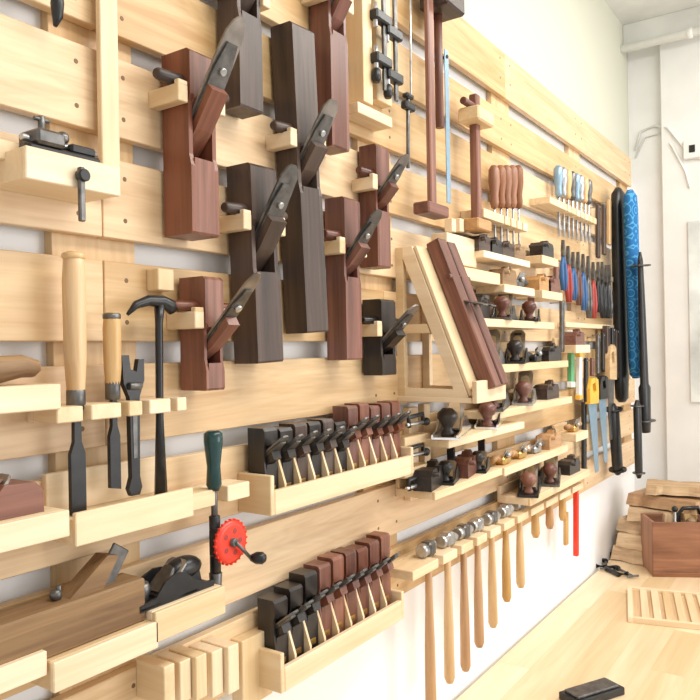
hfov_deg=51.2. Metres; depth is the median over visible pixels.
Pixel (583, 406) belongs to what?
ruler
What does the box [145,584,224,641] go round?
wooden shelf
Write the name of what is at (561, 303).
file
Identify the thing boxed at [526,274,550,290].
plane
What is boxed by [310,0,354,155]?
plane
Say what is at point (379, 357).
plane
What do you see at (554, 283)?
plane
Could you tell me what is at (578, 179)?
screwdriver
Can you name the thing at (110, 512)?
wooden shelf
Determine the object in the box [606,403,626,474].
clamp
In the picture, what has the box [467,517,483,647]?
hammer
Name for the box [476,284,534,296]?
wooden shelf
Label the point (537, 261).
wooden shelf
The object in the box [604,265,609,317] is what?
pliers
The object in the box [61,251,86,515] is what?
chisel
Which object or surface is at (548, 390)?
plane
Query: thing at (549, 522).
hammer
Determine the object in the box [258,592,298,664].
plane
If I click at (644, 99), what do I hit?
wall
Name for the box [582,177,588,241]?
screwdriver
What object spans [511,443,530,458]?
metal spokeshave
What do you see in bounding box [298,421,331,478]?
plane
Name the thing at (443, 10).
mallet
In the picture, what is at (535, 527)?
hammer
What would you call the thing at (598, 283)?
pliers
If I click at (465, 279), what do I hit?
plane
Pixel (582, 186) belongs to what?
screwdriver
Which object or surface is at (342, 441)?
plane
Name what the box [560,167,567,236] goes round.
screwdriver
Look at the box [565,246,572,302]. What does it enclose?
pliers
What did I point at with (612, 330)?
roll
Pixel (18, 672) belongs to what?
wooden shelf
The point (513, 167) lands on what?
chisel
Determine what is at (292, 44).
plane
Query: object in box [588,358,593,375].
file
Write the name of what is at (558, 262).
rail
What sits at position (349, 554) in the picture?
plane
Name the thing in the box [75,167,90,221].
rod
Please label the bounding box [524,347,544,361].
metal spokeshave
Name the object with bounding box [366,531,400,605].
plane
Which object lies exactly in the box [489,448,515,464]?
metal spokeshave
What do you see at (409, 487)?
small g-clamp
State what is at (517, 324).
wooden shelf
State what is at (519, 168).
chisel
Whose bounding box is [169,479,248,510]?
tool rack
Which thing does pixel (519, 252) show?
plane
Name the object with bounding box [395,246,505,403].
stand
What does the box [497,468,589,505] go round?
wooden shelf
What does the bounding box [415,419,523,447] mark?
wooden shelf
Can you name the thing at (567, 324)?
rail
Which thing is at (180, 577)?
plane
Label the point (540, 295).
wooden shelf
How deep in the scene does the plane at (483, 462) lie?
2.16 m
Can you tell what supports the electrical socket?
attached to the wall at (644, 99)
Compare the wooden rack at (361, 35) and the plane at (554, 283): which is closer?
the wooden rack at (361, 35)
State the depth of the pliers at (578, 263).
3.11 m
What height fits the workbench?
0.710 m
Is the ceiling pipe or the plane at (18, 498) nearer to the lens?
the plane at (18, 498)
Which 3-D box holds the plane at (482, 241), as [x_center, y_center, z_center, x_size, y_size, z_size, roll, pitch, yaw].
[0.410,-0.337,2.293,0.065,0.062,0.100,-1,0,34]
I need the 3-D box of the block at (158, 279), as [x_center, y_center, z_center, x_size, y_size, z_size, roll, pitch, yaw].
[-0.329,-0.121,1.266,0.030,0.038,0.036,-1,0,34]
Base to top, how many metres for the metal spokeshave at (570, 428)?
0.052 m
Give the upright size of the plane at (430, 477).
0.068 m
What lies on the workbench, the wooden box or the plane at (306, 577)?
the wooden box
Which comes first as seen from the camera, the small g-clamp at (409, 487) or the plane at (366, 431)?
the plane at (366, 431)
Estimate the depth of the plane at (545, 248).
2.68 m
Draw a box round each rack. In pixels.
[27,396,185,423]
[136,635,238,699]
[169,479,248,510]
[238,434,413,515]
[259,577,403,693]
[346,0,391,131]
[390,482,582,580]
[400,403,430,500]
[460,208,527,233]
[530,196,596,225]
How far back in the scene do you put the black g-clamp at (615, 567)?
3.47 m
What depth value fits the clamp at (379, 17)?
1.78 m
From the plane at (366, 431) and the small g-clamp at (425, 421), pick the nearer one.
the plane at (366, 431)
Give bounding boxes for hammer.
[126,295,177,494]
[415,539,436,699]
[435,531,457,683]
[452,523,473,671]
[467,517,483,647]
[481,510,500,627]
[496,504,513,601]
[510,504,524,587]
[531,513,539,537]
[545,505,553,528]
[559,498,566,520]
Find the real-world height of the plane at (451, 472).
0.090 m
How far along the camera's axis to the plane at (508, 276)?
2.37 m
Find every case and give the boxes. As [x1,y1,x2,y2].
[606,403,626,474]
[611,187,628,401]
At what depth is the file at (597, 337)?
3.33 m
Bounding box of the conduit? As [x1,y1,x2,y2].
[634,124,699,187]
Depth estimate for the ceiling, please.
3.94 m
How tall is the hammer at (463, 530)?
0.426 m
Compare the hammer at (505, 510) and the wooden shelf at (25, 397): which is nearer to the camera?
the wooden shelf at (25, 397)
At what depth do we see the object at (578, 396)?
3.12 m
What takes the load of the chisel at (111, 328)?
in the tool rack at (104, 409)
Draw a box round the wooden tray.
[627,586,699,629]
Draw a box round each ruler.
[443,49,450,203]
[563,512,568,545]
[575,402,586,468]
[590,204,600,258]
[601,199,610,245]
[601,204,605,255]
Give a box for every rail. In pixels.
[550,262,612,282]
[558,322,613,328]
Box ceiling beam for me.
[623,6,699,44]
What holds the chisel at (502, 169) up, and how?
in the tool rack at (499, 220)
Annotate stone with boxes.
[559,677,624,699]
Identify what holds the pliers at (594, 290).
hanging from the rail at (558, 262)
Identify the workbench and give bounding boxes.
[456,559,699,699]
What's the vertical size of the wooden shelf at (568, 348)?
0.063 m
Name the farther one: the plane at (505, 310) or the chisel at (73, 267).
the plane at (505, 310)
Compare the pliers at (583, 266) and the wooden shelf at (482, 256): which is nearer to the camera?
the wooden shelf at (482, 256)
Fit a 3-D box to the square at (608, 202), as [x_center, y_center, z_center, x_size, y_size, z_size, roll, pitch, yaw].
[1.250,-0.622,3.568,0.049,0.223,0.049,-1,0,34]
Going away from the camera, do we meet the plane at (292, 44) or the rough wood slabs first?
the plane at (292, 44)
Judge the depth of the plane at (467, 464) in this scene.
2.07 m
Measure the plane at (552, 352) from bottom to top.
0.068 m
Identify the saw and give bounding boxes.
[585,378,598,472]
[597,376,608,462]
[605,344,616,440]
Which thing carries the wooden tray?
on the workbench
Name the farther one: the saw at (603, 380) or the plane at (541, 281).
the saw at (603, 380)
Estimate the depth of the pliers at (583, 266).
3.17 m
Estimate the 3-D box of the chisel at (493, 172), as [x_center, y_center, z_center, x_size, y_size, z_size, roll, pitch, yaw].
[0.474,-0.463,2.395,0.038,0.284,0.038,-1,0,34]
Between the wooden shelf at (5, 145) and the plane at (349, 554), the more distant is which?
the plane at (349, 554)
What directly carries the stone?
on the workbench
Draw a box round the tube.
[573,490,578,556]
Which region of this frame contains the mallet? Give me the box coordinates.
[420,0,464,128]
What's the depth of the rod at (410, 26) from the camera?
1.94 m
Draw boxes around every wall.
[0,0,634,699]
[627,45,666,490]
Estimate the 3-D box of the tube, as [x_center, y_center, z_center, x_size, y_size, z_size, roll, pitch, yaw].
[0.924,0.719,3.046,0.062,0.272,0.037,-1,0,34]
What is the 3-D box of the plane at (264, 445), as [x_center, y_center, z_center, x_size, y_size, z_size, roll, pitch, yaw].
[-0.155,0.228,1.437,0.085,0.150,0.039,-1,0,34]
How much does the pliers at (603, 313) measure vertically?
0.264 m
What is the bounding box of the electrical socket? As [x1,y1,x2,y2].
[683,138,699,159]
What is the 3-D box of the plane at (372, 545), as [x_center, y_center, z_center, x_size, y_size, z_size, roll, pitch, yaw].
[0.059,0.552,1.742,0.085,0.190,0.041,-1,0,34]
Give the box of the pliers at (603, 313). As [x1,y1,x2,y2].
[600,262,606,317]
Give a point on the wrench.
(132, 381)
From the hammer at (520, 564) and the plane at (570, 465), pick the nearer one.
the hammer at (520, 564)
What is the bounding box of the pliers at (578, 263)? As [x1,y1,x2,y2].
[576,252,582,305]
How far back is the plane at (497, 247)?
2.36 m
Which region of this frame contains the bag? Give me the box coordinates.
[623,189,639,378]
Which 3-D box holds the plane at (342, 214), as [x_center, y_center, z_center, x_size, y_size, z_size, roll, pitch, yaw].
[0.017,-0.163,1.668,0.132,0.371,0.167,-1,0,34]
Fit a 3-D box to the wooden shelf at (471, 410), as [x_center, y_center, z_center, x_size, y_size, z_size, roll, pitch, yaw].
[0.589,0.180,2.521,0.119,0.055,0.754,-1,0,34]
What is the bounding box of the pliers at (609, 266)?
[608,265,612,317]
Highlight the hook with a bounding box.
[50,0,63,26]
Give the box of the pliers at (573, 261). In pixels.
[571,252,577,300]
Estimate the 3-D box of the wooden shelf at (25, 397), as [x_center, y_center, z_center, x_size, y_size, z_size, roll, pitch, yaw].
[-0.487,0.067,0.988,0.079,0.036,0.162,-1,0,34]
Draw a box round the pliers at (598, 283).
[596,262,602,312]
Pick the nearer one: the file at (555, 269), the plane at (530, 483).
the plane at (530, 483)
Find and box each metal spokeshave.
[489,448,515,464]
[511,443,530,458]
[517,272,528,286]
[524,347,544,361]
[527,438,544,453]
[563,419,581,431]
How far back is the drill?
1.30 m
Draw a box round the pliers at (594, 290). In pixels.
[591,262,597,317]
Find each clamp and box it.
[370,0,392,90]
[381,0,403,101]
[458,93,493,233]
[630,252,655,432]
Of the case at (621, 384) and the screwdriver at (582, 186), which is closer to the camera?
the screwdriver at (582, 186)
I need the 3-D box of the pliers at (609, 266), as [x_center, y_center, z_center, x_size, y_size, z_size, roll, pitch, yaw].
[1.250,-0.281,3.518,0.022,0.257,0.070,-1,0,34]
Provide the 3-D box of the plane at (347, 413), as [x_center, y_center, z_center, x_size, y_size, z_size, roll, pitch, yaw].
[0.007,0.214,1.675,0.085,0.172,0.039,-1,0,34]
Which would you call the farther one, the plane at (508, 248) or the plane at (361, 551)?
the plane at (508, 248)
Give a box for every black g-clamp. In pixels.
[596,558,612,569]
[604,565,638,577]
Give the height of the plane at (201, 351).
0.201 m
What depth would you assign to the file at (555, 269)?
2.87 m
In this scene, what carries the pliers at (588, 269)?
hanging from the rail at (558, 262)
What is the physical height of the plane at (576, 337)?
0.068 m
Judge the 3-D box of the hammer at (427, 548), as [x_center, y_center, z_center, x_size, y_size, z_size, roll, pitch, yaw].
[0.213,0.737,1.952,0.036,0.453,0.086,-1,0,34]
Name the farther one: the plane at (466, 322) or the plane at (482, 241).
the plane at (482, 241)
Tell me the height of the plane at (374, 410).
0.165 m
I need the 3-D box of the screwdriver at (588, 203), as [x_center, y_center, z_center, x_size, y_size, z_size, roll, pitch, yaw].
[1.068,-0.620,3.265,0.038,0.284,0.038,-1,0,34]
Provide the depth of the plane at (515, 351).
2.39 m
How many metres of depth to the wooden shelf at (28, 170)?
1.02 m
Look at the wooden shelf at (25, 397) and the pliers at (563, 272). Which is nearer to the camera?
the wooden shelf at (25, 397)
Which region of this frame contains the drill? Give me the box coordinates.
[203,430,266,584]
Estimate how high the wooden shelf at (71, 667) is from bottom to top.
0.042 m
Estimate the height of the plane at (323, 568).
0.185 m
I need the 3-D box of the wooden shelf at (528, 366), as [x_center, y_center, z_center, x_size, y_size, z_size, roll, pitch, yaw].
[0.565,0.041,2.489,0.119,0.055,0.753,-1,0,34]
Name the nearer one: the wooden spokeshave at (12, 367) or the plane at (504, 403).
the wooden spokeshave at (12, 367)
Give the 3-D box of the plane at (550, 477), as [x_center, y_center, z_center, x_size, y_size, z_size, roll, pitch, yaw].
[0.748,0.433,2.723,0.069,0.112,0.238,-1,0,17]
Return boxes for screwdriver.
[553,165,562,235]
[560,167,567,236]
[565,169,571,237]
[569,171,576,238]
[574,173,580,239]
[578,175,584,240]
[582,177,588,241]
[586,179,592,242]
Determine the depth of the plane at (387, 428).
1.79 m
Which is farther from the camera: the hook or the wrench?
the wrench
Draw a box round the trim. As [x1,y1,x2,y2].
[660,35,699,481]
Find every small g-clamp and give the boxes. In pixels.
[405,412,429,427]
[405,476,417,490]
[410,442,429,456]
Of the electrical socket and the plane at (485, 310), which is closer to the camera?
the plane at (485, 310)
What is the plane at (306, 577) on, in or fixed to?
in the rack at (275, 676)
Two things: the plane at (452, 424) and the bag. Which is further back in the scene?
the bag
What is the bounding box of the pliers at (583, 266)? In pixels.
[581,254,587,310]
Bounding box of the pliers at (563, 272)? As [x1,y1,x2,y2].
[559,240,567,290]
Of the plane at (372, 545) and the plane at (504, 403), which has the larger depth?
the plane at (504, 403)
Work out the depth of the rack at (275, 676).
1.55 m
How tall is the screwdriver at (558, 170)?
0.283 m
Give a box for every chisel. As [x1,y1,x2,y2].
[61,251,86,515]
[102,312,121,488]
[488,165,499,236]
[497,165,505,241]
[504,165,511,240]
[510,165,517,244]
[515,165,523,243]
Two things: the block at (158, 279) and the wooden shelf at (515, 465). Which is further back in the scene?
the wooden shelf at (515, 465)
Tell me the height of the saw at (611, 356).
0.453 m
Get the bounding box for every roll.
[601,326,609,371]
[610,328,614,344]
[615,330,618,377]
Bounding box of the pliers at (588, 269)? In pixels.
[586,256,592,317]
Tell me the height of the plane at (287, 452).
0.145 m
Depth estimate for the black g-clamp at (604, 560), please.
3.57 m
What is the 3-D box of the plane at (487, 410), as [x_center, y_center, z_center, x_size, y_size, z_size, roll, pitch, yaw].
[0.435,0.177,2.263,0.069,0.112,0.238,-1,0,17]
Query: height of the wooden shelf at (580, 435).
0.063 m
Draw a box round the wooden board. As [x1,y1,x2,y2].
[96,0,119,167]
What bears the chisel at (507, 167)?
in the tool rack at (499, 220)
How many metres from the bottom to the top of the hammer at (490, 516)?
0.364 m
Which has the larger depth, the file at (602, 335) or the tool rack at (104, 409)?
the file at (602, 335)
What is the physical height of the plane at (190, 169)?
0.356 m
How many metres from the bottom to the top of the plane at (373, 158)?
0.299 m
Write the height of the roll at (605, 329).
0.221 m
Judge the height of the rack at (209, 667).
0.104 m
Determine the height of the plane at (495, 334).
0.112 m
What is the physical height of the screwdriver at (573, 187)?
0.284 m
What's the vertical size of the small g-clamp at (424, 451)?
0.039 m
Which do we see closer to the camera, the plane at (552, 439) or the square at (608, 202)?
the plane at (552, 439)
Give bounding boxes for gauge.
[19,115,99,162]
[401,92,414,167]
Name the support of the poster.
attached to the wall at (644, 99)
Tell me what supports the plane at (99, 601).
on the wooden shelf at (71, 667)
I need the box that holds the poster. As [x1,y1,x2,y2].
[688,220,699,401]
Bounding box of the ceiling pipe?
[621,27,699,52]
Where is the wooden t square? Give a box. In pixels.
[413,0,448,219]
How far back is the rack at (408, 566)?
2.06 m
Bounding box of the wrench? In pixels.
[120,355,143,495]
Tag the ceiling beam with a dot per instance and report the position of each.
(681, 20)
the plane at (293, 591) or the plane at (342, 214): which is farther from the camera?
the plane at (342, 214)
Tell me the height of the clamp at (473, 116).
0.419 m
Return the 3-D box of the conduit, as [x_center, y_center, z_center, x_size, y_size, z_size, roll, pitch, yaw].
[1.806,-1.085,4.055,0.452,0.395,0.053,-1,0,43]
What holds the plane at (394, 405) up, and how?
in the rack at (263, 499)
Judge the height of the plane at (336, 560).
0.190 m
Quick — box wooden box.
[641,505,699,577]
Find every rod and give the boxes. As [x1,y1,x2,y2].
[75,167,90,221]
[409,0,411,93]
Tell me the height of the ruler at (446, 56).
0.443 m
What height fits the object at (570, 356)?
0.244 m
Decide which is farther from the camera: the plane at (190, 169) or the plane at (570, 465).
the plane at (570, 465)
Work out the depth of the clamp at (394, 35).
1.84 m
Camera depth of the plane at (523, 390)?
2.44 m
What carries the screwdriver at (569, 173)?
hanging from the tool rack at (550, 205)
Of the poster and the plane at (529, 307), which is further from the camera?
the poster
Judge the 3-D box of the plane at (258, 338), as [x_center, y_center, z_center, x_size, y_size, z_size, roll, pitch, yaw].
[-0.156,-0.167,1.409,0.139,0.385,0.179,-1,0,34]
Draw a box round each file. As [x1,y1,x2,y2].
[550,300,564,351]
[553,263,558,279]
[575,358,587,401]
[587,335,599,373]
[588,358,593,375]
[592,333,604,369]
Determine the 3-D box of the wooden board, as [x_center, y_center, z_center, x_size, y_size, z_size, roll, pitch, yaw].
[-0.393,-0.438,1.180,0.030,0.364,0.035,-1,0,34]
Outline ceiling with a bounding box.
[605,0,699,24]
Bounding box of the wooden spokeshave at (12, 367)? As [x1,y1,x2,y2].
[0,355,40,382]
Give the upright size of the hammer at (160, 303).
0.335 m
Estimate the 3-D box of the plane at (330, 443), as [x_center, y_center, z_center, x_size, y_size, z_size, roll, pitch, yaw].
[-0.047,0.226,1.596,0.085,0.150,0.039,-1,0,34]
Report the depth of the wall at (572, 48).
2.41 m
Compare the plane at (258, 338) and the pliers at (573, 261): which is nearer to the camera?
the plane at (258, 338)
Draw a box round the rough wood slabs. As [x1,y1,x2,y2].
[610,479,699,564]
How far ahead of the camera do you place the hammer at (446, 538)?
2.03 m
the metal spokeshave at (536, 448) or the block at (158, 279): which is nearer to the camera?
the block at (158, 279)
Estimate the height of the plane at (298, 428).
0.150 m
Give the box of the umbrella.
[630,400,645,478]
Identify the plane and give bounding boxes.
[0,473,43,520]
[0,543,144,664]
[140,555,214,613]
[152,16,244,240]
[175,272,260,390]
[217,0,262,118]
[221,162,297,363]
[248,426,288,489]
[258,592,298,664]
[270,21,337,333]
[274,426,303,485]
[274,581,313,656]
[279,422,317,481]
[289,567,328,648]
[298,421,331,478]
[303,559,341,640]
[307,418,344,474]
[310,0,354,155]
[317,552,354,632]
[324,196,381,359]
[330,547,367,625]
[332,405,368,468]
[333,420,357,471]
[344,402,379,465]
[346,544,378,617]
[355,537,390,611]
[356,144,408,269]
[362,299,418,375]
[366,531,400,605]
[368,402,400,459]
[369,405,390,462]
[377,400,410,457]
[413,459,443,491]
[426,238,500,388]
[431,403,472,440]
[438,447,459,485]
[447,241,508,385]
[455,449,476,478]
[468,234,491,251]
[472,439,491,473]
[474,402,505,429]
[475,294,489,318]
[488,266,516,285]
[489,329,504,363]
[490,237,502,254]
[490,294,516,319]
[490,392,510,411]
[502,241,513,257]
[505,330,528,363]
[512,370,536,405]
[514,244,524,259]
[517,464,541,497]
[519,297,540,321]
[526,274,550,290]
[529,241,553,257]
[533,380,558,399]
[535,343,561,360]
[536,428,560,449]
[540,456,560,486]
[547,276,559,292]
[558,454,579,475]
[565,329,584,344]
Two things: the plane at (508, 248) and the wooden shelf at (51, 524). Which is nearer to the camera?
the wooden shelf at (51, 524)
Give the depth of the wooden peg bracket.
1.27 m
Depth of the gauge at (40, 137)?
1.03 m
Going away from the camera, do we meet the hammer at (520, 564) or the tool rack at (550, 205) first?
the hammer at (520, 564)
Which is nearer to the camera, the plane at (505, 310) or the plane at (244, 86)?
the plane at (244, 86)
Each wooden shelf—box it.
[0,139,19,160]
[0,145,119,203]
[0,383,60,413]
[0,506,69,552]
[0,650,46,693]
[30,619,157,693]
[42,455,192,546]
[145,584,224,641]
[395,467,501,500]
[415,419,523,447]
[464,392,571,419]
[475,250,529,268]
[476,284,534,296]
[484,313,554,329]
[487,438,567,475]
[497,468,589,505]
[502,353,567,372]
[516,286,561,301]
[524,249,557,268]
[552,338,589,352]
[552,422,587,441]
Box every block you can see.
[147,268,173,291]
[231,626,271,699]
[432,218,499,286]
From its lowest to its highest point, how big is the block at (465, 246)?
0.197 m
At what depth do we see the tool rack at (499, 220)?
2.38 m
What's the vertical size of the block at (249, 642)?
0.133 m
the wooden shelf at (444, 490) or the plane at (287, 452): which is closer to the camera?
the plane at (287, 452)
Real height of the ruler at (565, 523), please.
0.135 m
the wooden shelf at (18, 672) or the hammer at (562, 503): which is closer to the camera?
the wooden shelf at (18, 672)
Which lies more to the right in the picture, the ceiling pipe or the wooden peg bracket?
the ceiling pipe

